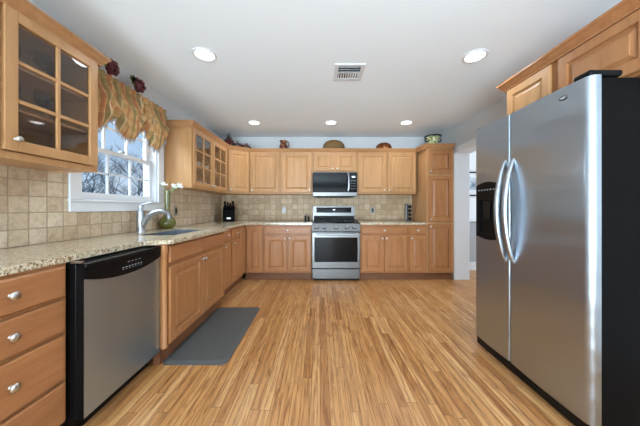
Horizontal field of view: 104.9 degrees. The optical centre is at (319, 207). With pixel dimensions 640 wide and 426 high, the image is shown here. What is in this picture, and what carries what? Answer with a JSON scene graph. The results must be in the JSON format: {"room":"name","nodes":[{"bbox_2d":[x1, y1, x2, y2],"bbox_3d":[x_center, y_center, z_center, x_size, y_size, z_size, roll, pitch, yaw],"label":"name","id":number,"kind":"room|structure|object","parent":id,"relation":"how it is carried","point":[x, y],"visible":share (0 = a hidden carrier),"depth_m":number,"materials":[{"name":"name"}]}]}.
{"room":"kitchen","nodes":[
{"label":"kitchen","id":0,"kind":"room"},
{"bbox_2d":[27,0,220,211],"bbox_3d":[-1.905,-0.080,-0.470,0.150,2.460,10.060,0,0,0],"label":"wall","id":1,"kind":"structure","parent":0,"point":[173,112],"depth_m":2.72,"materials":[{"name":"grey paint"}]},
{"bbox_2d":[0,3,97,172],"bbox_3d":[-1.644,-0.610,1.164,0.366,0.740,1.008,0,0,0],"label":"upper cabinet","id":2,"kind":"object","parent":1,"relation":"attached to","point":[66,140],"visible":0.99,"depth_m":1.46,"materials":[{"name":"brown wood"}]},
{"bbox_2d":[18,65,87,101],"bbox_3d":[-1.679,-0.720,1.164,0.278,0.016,0.970,0,0,0],"label":"shelf","id":3,"kind":"object","parent":2,"relation":"attached to","point":[29,82],"depth_m":1.48,"materials":[{"name":"brown wood"}]},
{"bbox_2d":[18,109,87,134],"bbox_3d":[-1.679,-0.500,1.164,0.278,0.016,0.970,0,0,0],"label":"shelf","id":4,"kind":"object","parent":2,"relation":"attached to","point":[29,122],"depth_m":1.49,"materials":[{"name":"brown wood"}]},
{"bbox_2d":[0,0,110,66],"bbox_3d":[-1.644,-1.002,1.163,0.370,0.067,1.115,0,0,0],"label":"crown molding","id":5,"kind":"structure","parent":2,"relation":"attached to","point":[24,7],"depth_m":1.38,"materials":[{"name":"brown wood"}]},
{"bbox_2d":[0,165,221,248],"bbox_3d":[-1.825,-0.009,2.380,0.010,0.482,4.360,0,0,0],"label":"wall tile","id":6,"kind":"structure","parent":1,"relation":"attached to","point":[33,203],"depth_m":1.69,"materials":[{"name":"tile"}]},
{"bbox_2d":[174,206,177,215],"bbox_3d":[-1.815,0.035,3.100,0.010,0.120,0.074,0,0,0],"label":"light switch","id":7,"kind":"object","parent":6,"relation":"attached to","point":[175,207],"visible":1,"depth_m":3.09,"materials":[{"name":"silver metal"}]},
{"bbox_2d":[67,127,164,211],"bbox_3d":[-1.887,-0.520,2.317,0.184,1.100,1.095,0,0,0],"label":"window","id":8,"kind":"structure","parent":1,"relation":"in","point":[153,163],"depth_m":2.33,"materials":[{"name":"white paint"}]},
{"bbox_2d":[98,69,168,153],"bbox_3d":[-1.739,-0.836,2.255,0.179,0.528,1.062,0,0,0],"label":"valance","id":9,"kind":"object","parent":1,"relation":"attached to","point":[133,114],"visible":0.82,"depth_m":2.21,"materials":[{"name":"fabric"}]},
{"bbox_2d":[104,54,119,75],"bbox_3d":[-1.720,-1.166,2.002,0.079,0.134,0.188,0,0,0],"label":"ornament","id":10,"kind":"object","parent":9,"relation":"on","point":[112,68],"visible":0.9,"depth_m":2.02,"materials":[{"name":"red"}]},
{"bbox_2d":[129,74,145,92],"bbox_3d":[-1.726,-1.165,2.315,0.082,0.133,0.194,0,0,0],"label":"ornament","id":11,"kind":"object","parent":9,"relation":"on","point":[139,85],"visible":0.98,"depth_m":2.31,"materials":[{"name":"red"}]},
{"bbox_2d":[164,127,226,192],"bbox_3d":[-1.644,-0.625,3.433,0.366,0.770,1.085,0,0,0],"label":"upper cabinet","id":12,"kind":"object","parent":1,"relation":"attached to","point":[184,147],"visible":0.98,"depth_m":2.92,"materials":[{"name":"brown wood"}]},
{"bbox_2d":[196,148,223,161],"bbox_3d":[-1.679,-0.740,3.433,0.278,0.016,1.047,0,0,0],"label":"shelf","id":13,"kind":"object","parent":12,"relation":"attached to","point":[199,156],"depth_m":3.59,"materials":[{"name":"brown wood"}]},
{"bbox_2d":[196,167,223,176],"bbox_3d":[-1.679,-0.510,3.433,0.278,0.016,1.047,0,0,0],"label":"shelf","id":14,"kind":"object","parent":12,"relation":"attached to","point":[199,171],"depth_m":3.58,"materials":[{"name":"brown wood"}]},
{"bbox_2d":[166,120,455,152],"bbox_3d":[0.151,-0.983,3.537,3.960,0.067,1.399,0,0,0],"label":"crown molding","id":15,"kind":"structure","parent":12,"relation":"attached to","point":[170,123],"depth_m":4.19,"materials":[{"name":"brown wood"}]},
{"bbox_2d":[210,149,251,194],"bbox_3d":[-1.518,-0.625,4.261,0.613,0.770,0.588,0,0,0],"label":"upper cabinet","id":16,"kind":"object","parent":1,"relation":"attached to","point":[238,162],"visible":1,"depth_m":4.09,"materials":[{"name":"brown wood"}]},
{"bbox_2d":[224,133,251,147],"bbox_3d":[-1.414,-1.138,4.181,0.492,0.253,0.156,0,0,-29],"label":"greenery arrangement","id":17,"kind":"object","parent":16,"relation":"on","point":[228,141],"visible":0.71,"depth_m":4.13,"materials":[{"name":"red plant"}]},
{"bbox_2d":[30,0,621,136],"bbox_3d":[1.510,-1.370,-0.495,6.980,0.120,10.410,0,0,0],"label":"ceiling","id":18,"kind":"structure","parent":0,"point":[274,66],"depth_m":2.07,"materials":[{"name":"white paint"}]},
{"bbox_2d":[192,47,216,61],"bbox_3d":[-0.985,-1.304,2.100,0.196,0.009,0.196,0,0,0],"label":"recessed light","id":19,"kind":"object","parent":18,"relation":"in","point":[204,54],"visible":1,"depth_m":2.09,"materials":[{"name":"white paint"}]},
{"bbox_2d":[195,50,213,59],"bbox_3d":[-0.985,-1.308,2.100,0.149,0.003,0.149,0,0,0],"label":"diffuser","id":20,"kind":"object","parent":19,"relation":"attached to","point":[199,54],"depth_m":2.09,"materials":[{"name":"white"}]},
{"bbox_2d":[247,120,260,124],"bbox_3d":[-1.010,-1.304,3.770,0.196,0.009,0.196,0,0,0],"label":"recessed light","id":21,"kind":"object","parent":18,"relation":"in","point":[252,122],"visible":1,"depth_m":3.76,"materials":[{"name":"white glass"}]},
{"bbox_2d":[325,120,336,124],"bbox_3d":[0.169,-1.304,3.770,0.196,0.009,0.196,0,0,0],"label":"recessed light","id":22,"kind":"object","parent":18,"relation":"in","point":[330,122],"visible":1,"depth_m":3.76,"materials":[{"name":"white glass"}]},
{"bbox_2d":[333,64,365,79],"bbox_3d":[0.277,-1.301,2.370,0.280,0.015,0.280,0,0,0],"label":"ceiling vent","id":23,"kind":"object","parent":18,"relation":"in","point":[342,71],"visible":1,"depth_m":2.36,"materials":[{"name":"white metal"}]},
{"bbox_2d":[400,120,412,124],"bbox_3d":[1.325,-1.304,3.770,0.196,0.009,0.196,0,0,0],"label":"recessed light","id":24,"kind":"object","parent":18,"relation":"in","point":[407,122],"visible":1,"depth_m":3.76,"materials":[{"name":"white glass"}]},
{"bbox_2d":[462,49,488,62],"bbox_3d":[1.336,-1.304,2.120,0.196,0.009,0.196,0,0,0],"label":"recessed light","id":25,"kind":"object","parent":18,"relation":"in","point":[474,56],"visible":1,"depth_m":2.11,"materials":[{"name":"white glass"}]},
{"bbox_2d":[465,51,484,61],"bbox_3d":[1.336,-1.308,2.120,0.149,0.003,0.149,0,0,0],"label":"diffuser","id":26,"kind":"object","parent":25,"relation":"attached to","point":[473,56],"depth_m":2.12,"materials":[{"name":"white glass"}]},
{"bbox_2d":[83,270,574,425],"bbox_3d":[1.510,1.200,-0.495,6.980,0.100,10.410,0,0,0],"label":"floor","id":27,"kind":"structure","parent":0,"point":[360,352],"depth_m":1.74,"materials":[{"name":"brown wood"}]},
{"bbox_2d":[0,262,65,425],"bbox_3d":[-1.511,0.708,0.935,0.628,0.884,0.550,0,0,0],"label":"base cabinet","id":28,"kind":"object","parent":27,"relation":"on","point":[32,302],"visible":1,"depth_m":1.06,"materials":[{"name":"beige wood"}]},
{"bbox_2d":[60,246,160,425],"bbox_3d":[-1.462,0.708,1.508,0.607,0.884,0.585,0,0,0],"label":"dishwasher","id":29,"kind":"object","parent":27,"relation":"on","point":[113,299],"visible":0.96,"depth_m":1.36,"materials":[{"name":"silver metal"}]},
{"bbox_2d":[147,231,223,364],"bbox_3d":[-1.449,0.708,2.355,0.712,0.884,1.122,0,0,0],"label":"base cabinet","id":30,"kind":"object","parent":27,"relation":"on","point":[191,271],"visible":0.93,"depth_m":2.12,"materials":[{"name":"beige wood"}]},
{"bbox_2d":[0,221,312,275],"bbox_3d":[-0.979,0.248,2.579,1.700,0.031,3.959,0,0,0],"label":"countertop","id":31,"kind":"structure","parent":30,"relation":"on","point":[13,260],"depth_m":1.55,"materials":[{"name":"stone"}]},
{"bbox_2d":[135,202,171,232],"bbox_3d":[-1.591,0.087,2.360,0.342,0.291,0.084,0,0,0],"label":"faucet","id":32,"kind":"object","parent":31,"relation":"on","point":[142,220],"visible":1,"depth_m":2.34,"materials":[{"name":"grey metal"}]},
{"bbox_2d":[158,191,175,228],"bbox_3d":[-1.725,0.021,2.780,0.172,0.425,0.172,0,0,0],"label":"vase","id":33,"kind":"object","parent":31,"relation":"on","point":[163,223],"visible":0.77,"depth_m":2.75,"materials":[{"name":"green ceramic"}]},
{"bbox_2d":[170,183,182,190],"bbox_3d":[-1.632,-0.129,2.768,0.178,0.324,0.084,0,0,-17],"label":"flower","id":34,"kind":"object","parent":33,"relation":"in","point":[178,184],"visible":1,"depth_m":2.78,"materials":[{"name":"white plant"}]},
{"bbox_2d":[144,230,198,234],"bbox_3d":[-1.410,0.343,2.400,0.320,0.214,0.600,0,0,0],"label":"sink","id":35,"kind":"object","parent":31,"relation":"in","point":[171,232],"visible":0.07,"depth_m":2.61,"materials":[{"name":"grey metal"}]},
{"bbox_2d":[223,201,234,221],"bbox_3d":[-1.597,0.054,4.320,0.190,0.358,0.220,0,0,-17],"label":"knife block","id":36,"kind":"object","parent":31,"relation":"on","point":[228,211],"visible":1,"depth_m":4.25,"materials":[{"name":"black"}]},
{"bbox_2d":[163,307,259,364],"bbox_3d":[-0.930,1.141,2.320,0.490,0.018,1.040,0,0,0],"label":"floor mat","id":37,"kind":"object","parent":27,"relation":"on","point":[214,341],"visible":1,"depth_m":2.12,"materials":[{"name":"grey plastic"}]},
{"bbox_2d":[220,228,230,299],"bbox_3d":[-1.479,0.708,3.095,0.662,0.884,0.370,0,0,0],"label":"base cabinet","id":38,"kind":"object","parent":27,"relation":"on","point":[227,234],"visible":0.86,"depth_m":3.13,"materials":[{"name":"beige wood"}]},
{"bbox_2d":[227,225,244,292],"bbox_3d":[-1.479,0.708,3.617,0.662,0.884,0.670,0,0,0],"label":"base cabinet","id":39,"kind":"object","parent":27,"relation":"on","point":[237,240],"visible":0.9,"depth_m":3.52,"materials":[{"name":"beige wood"}]},
{"bbox_2d":[245,225,263,278],"bbox_3d":[-1.051,0.708,4.219,0.296,0.884,0.642,0,0,0],"label":"base cabinet","id":40,"kind":"object","parent":27,"relation":"on","point":[254,234],"visible":0.65,"depth_m":3.90,"materials":[{"name":"beige wood"}]},
{"bbox_2d":[264,225,311,278],"bbox_3d":[-0.517,0.708,4.204,0.765,0.884,0.672,0,0,0],"label":"base cabinet","id":41,"kind":"object","parent":27,"relation":"on","point":[287,248],"visible":0.94,"depth_m":3.90,"materials":[{"name":"beige wood"}]},
{"bbox_2d":[312,206,359,279],"bbox_3d":[0.252,0.560,4.166,0.756,1.180,0.728,0,0,0],"label":"range","id":42,"kind":"object","parent":27,"relation":"on","point":[335,229],"visible":1,"depth_m":3.87,"materials":[{"name":"silver metal"}]},
{"bbox_2d":[312,221,358,222],"bbox_3d":[0.252,0.238,4.180,0.756,0.012,0.560,0,0,0],"label":"cooktop","id":43,"kind":"object","parent":42,"relation":"in","point":[313,221],"depth_m":3.94,"materials":[{"name":"black glass"}]},
{"bbox_2d":[360,225,407,278],"bbox_3d":[1.020,0.708,4.204,0.757,0.884,0.672,0,0,0],"label":"base cabinet","id":44,"kind":"object","parent":27,"relation":"on","point":[383,248],"visible":0.96,"depth_m":3.90,"materials":[{"name":"beige wood"}]},
{"bbox_2d":[356,221,426,224],"bbox_3d":[1.167,0.248,4.224,1.061,0.031,0.669,0,0,0],"label":"countertop","id":45,"kind":"structure","parent":44,"relation":"on","point":[360,222],"depth_m":3.89,"materials":[{"name":"stone"}]},
{"bbox_2d":[405,204,411,220],"bbox_3d":[1.575,0.079,4.400,0.104,0.308,0.104,0,0,0],"label":"spice rack","id":46,"kind":"object","parent":45,"relation":"on","point":[407,206],"visible":1,"depth_m":4.37,"materials":[{"name":"grey metal"}]},
{"bbox_2d":[407,225,426,278],"bbox_3d":[1.549,0.708,4.204,0.298,0.884,0.672,0,0,0],"label":"base cabinet","id":47,"kind":"object","parent":27,"relation":"on","point":[417,234],"visible":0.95,"depth_m":3.90,"materials":[{"name":"beige wood"}]},
{"bbox_2d":[412,148,453,278],"bbox_3d":[1.915,0.070,4.211,0.430,2.160,0.688,0,0,0],"label":"pantry cabinet","id":48,"kind":"object","parent":27,"relation":"on","point":[433,200],"visible":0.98,"depth_m":3.90,"materials":[{"name":"brown wood"}]},
{"bbox_2d":[424,134,441,142],"bbox_3d":[1.835,-1.089,4.000,0.277,0.157,0.264,0,0,0],"label":"bowl","id":49,"kind":"object","parent":48,"relation":"on","point":[432,138],"visible":0.9,"depth_m":3.94,"materials":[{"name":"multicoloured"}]},
{"bbox_2d":[476,70,639,425],"bbox_3d":[1.675,0.234,1.637,0.890,1.832,0.895,0,0,0],"label":"refrigerator","id":50,"kind":"object","parent":27,"relation":"on","point":[558,176],"visible":1,"depth_m":1.29,"materials":[{"name":"silver metal"}]},
{"bbox_2d":[221,137,475,261],"bbox_3d":[1.510,-0.080,4.635,6.980,2.460,0.150,0,0,0],"label":"wall","id":51,"kind":"structure","parent":0,"point":[254,142],"depth_m":4.56,"materials":[{"name":"grey paint"}]},
{"bbox_2d":[250,153,281,194],"bbox_3d":[-0.941,-0.625,4.373,0.532,0.770,0.370,0,0,0],"label":"upper cabinet","id":52,"kind":"object","parent":51,"relation":"attached to","point":[265,168],"visible":0.94,"depth_m":4.22,"materials":[{"name":"brown wood"}]},
{"bbox_2d":[281,153,312,194],"bbox_3d":[-0.401,-0.625,4.373,0.545,0.770,0.370,0,0,0],"label":"upper cabinet","id":53,"kind":"object","parent":51,"relation":"attached to","point":[296,168],"visible":0.88,"depth_m":4.22,"materials":[{"name":"brown wood"}]},
{"bbox_2d":[279,140,288,147],"bbox_3d":[-0.638,-1.093,4.314,0.158,0.165,0.140,0,0,38],"label":"jug","id":54,"kind":"object","parent":53,"relation":"on","point":[282,142],"visible":0.8,"depth_m":4.27,"materials":[{"name":"brown ceramic"}]},
{"bbox_2d":[222,195,411,220],"bbox_3d":[-0.060,-0.009,4.555,3.518,0.482,0.010,0,0,0],"label":"tiled wall","id":55,"kind":"structure","parent":51,"relation":"attached to","point":[247,207],"depth_m":4.55,"materials":[{"name":"tile"}]},
{"bbox_2d":[313,153,356,171],"bbox_3d":[0.253,-0.808,4.373,0.758,0.404,0.370,0,0,0],"label":"upper cabinet","id":56,"kind":"object","parent":51,"relation":"attached to","point":[322,162],"visible":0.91,"depth_m":4.22,"materials":[{"name":"brown wood"}]},
{"bbox_2d":[323,140,344,147],"bbox_3d":[0.245,-1.109,4.380,0.400,0.197,0.244,0,0,0],"label":"basket","id":57,"kind":"object","parent":56,"relation":"on","point":[331,143],"visible":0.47,"depth_m":4.29,"materials":[{"name":"brown wicker"}]},
{"bbox_2d":[313,172,356,197],"bbox_3d":[0.252,-0.395,4.313,0.752,0.414,0.464,0,0,0],"label":"microwave","id":58,"kind":"object","parent":56,"relation":"attached to","point":[325,184],"visible":1,"depth_m":4.14,"materials":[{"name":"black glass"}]},
{"bbox_2d":[357,153,386,194],"bbox_3d":[0.891,-0.625,4.373,0.514,0.770,0.370,0,0,0],"label":"upper cabinet","id":59,"kind":"object","parent":51,"relation":"attached to","point":[371,167],"visible":0.85,"depth_m":4.22,"materials":[{"name":"brown wood"}]},
{"bbox_2d":[376,142,391,147],"bbox_3d":[1.130,-1.080,4.332,0.300,0.138,0.230,0,0,0],"label":"mold","id":60,"kind":"object","parent":59,"relation":"on","point":[384,144],"visible":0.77,"depth_m":4.26,"materials":[{"name":"brown"}]},
{"bbox_2d":[384,153,415,194],"bbox_3d":[1.405,-0.625,4.373,0.510,0.770,0.370,0,0,0],"label":"upper cabinet","id":61,"kind":"object","parent":51,"relation":"attached to","point":[401,167],"visible":0.91,"depth_m":4.22,"materials":[{"name":"brown wood"}]},
{"bbox_2d":[470,172,475,195],"bbox_3d":[2.850,-0.445,4.546,0.440,0.450,0.025,0,0,0],"label":"picture frame","id":62,"kind":"object","parent":51,"relation":"attached to","point":[472,174],"visible":0.19,"depth_m":4.54,"materials":[{"name":"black plastic"}]},
{"bbox_2d":[470,177,475,189],"bbox_3d":[2.850,-0.450,4.545,0.300,0.230,0.004,0,0,0],"label":"print","id":63,"kind":"object","parent":62,"relation":"attached to","point":[472,179],"depth_m":4.54},
{"bbox_2d":[470,262,475,269],"bbox_3d":[3.645,1.075,4.550,2.510,0.150,0.019,0,0,0],"label":"baseboard","id":64,"kind":"structure","parent":51,"relation":"attached to","point":[472,264],"depth_m":4.54,"materials":[{"name":"white paint"}]},
{"bbox_2d":[438,96,506,147],"bbox_3d":[2.285,-0.080,-0.470,0.190,2.460,10.060,0,0,0],"label":"wall","id":65,"kind":"structure","parent":0,"point":[464,132],"depth_m":3.49,"materials":[{"name":"grey paint"}]},
{"bbox_2d":[452,138,475,279],"bbox_3d":[2.276,0.087,3.340,0.248,2.125,1.400,0,0,0],"label":"trim","id":66,"kind":"structure","parent":65,"relation":"attached to","point":[462,152],"depth_m":3.94,"materials":[{"name":"white paint"}]},
{"bbox_2d":[507,9,639,114],"bbox_3d":[1.848,-0.815,1.580,0.680,0.330,0.940,0,0,0],"label":"upper cabinet","id":67,"kind":"object","parent":65,"relation":"attached to","point":[617,47],"visible":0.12,"depth_m":1.39,"materials":[{"name":"beige wood"}]},
{"bbox_2d":[496,0,639,92],"bbox_3d":[1.848,-1.002,1.580,0.680,0.067,1.046,0,0,0],"label":"crown molding","id":68,"kind":"structure","parent":67,"relation":"attached to","point":[624,8],"depth_m":1.46,"materials":[{"name":"beige wood"}]},
{"label":"outside","id":69,"kind":"structure","parent":0,"visible":0},
{"bbox_3d":[-16.015,1.700,14.000,27.970,0.100,52.000,0,0,0],"label":"ground","id":70,"kind":"structure","parent":69,"visible":0},
{"bbox_2d":[82,175,112,192],"bbox_3d":[-11.489,-0.529,11.340,2.836,4.360,4.538,0,0,-20],"label":"bare tree","id":71,"kind":"object","parent":70,"relation":"on","point":[86,188],"visible":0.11,"depth_m":12.38,"materials":[{"name":"grey plant"}]},
{"bbox_2d":[82,154,114,185],"bbox_3d":[-7.484,-0.322,6.935,2.932,3.963,2.544,0,0,43],"label":"bare tree","id":72,"kind":"object","parent":70,"relation":"on","point":[98,154],"visible":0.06,"depth_m":6.93,"materials":[{"name":"grey plant"}]},
{"bbox_2d":[82,140,142,194],"bbox_3d":[-4.448,-0.012,5.561,2.194,3.335,2.337,0,0,24],"label":"bare tree","id":73,"kind":"object","parent":70,"relation":"on","point":[115,165],"visible":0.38,"depth_m":5.26,"materials":[{"name":"grey plant"}]},
{"bbox_2d":[89,149,142,194],"bbox_3d":[-6.722,-0.473,8.961,2.950,4.254,2.466,0,0,9],"label":"bare tree","id":74,"kind":"object","parent":70,"relation":"on","point":[135,172],"visible":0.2,"depth_m":9.10,"materials":[{"name":"grey plant"}]},
{"bbox_2d":[112,182,142,195],"bbox_3d":[-5.957,0.424,7.597,1.326,2.458,1.986,0,0,12],"label":"bare tree","id":75,"kind":"object","parent":70,"relation":"on","point":[117,182],"visible":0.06,"depth_m":7.33,"materials":[{"name":"grey plant"}]},
{"bbox_2d":[112,181,142,194],"bbox_3d":[-8.239,-0.151,11.354,2.590,3.616,1.703,0,0,-22],"label":"bare tree","id":76,"kind":"object","parent":70,"relation":"on","point":[132,187],"visible":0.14,"depth_m":11.04,"materials":[{"name":"grey plant"}]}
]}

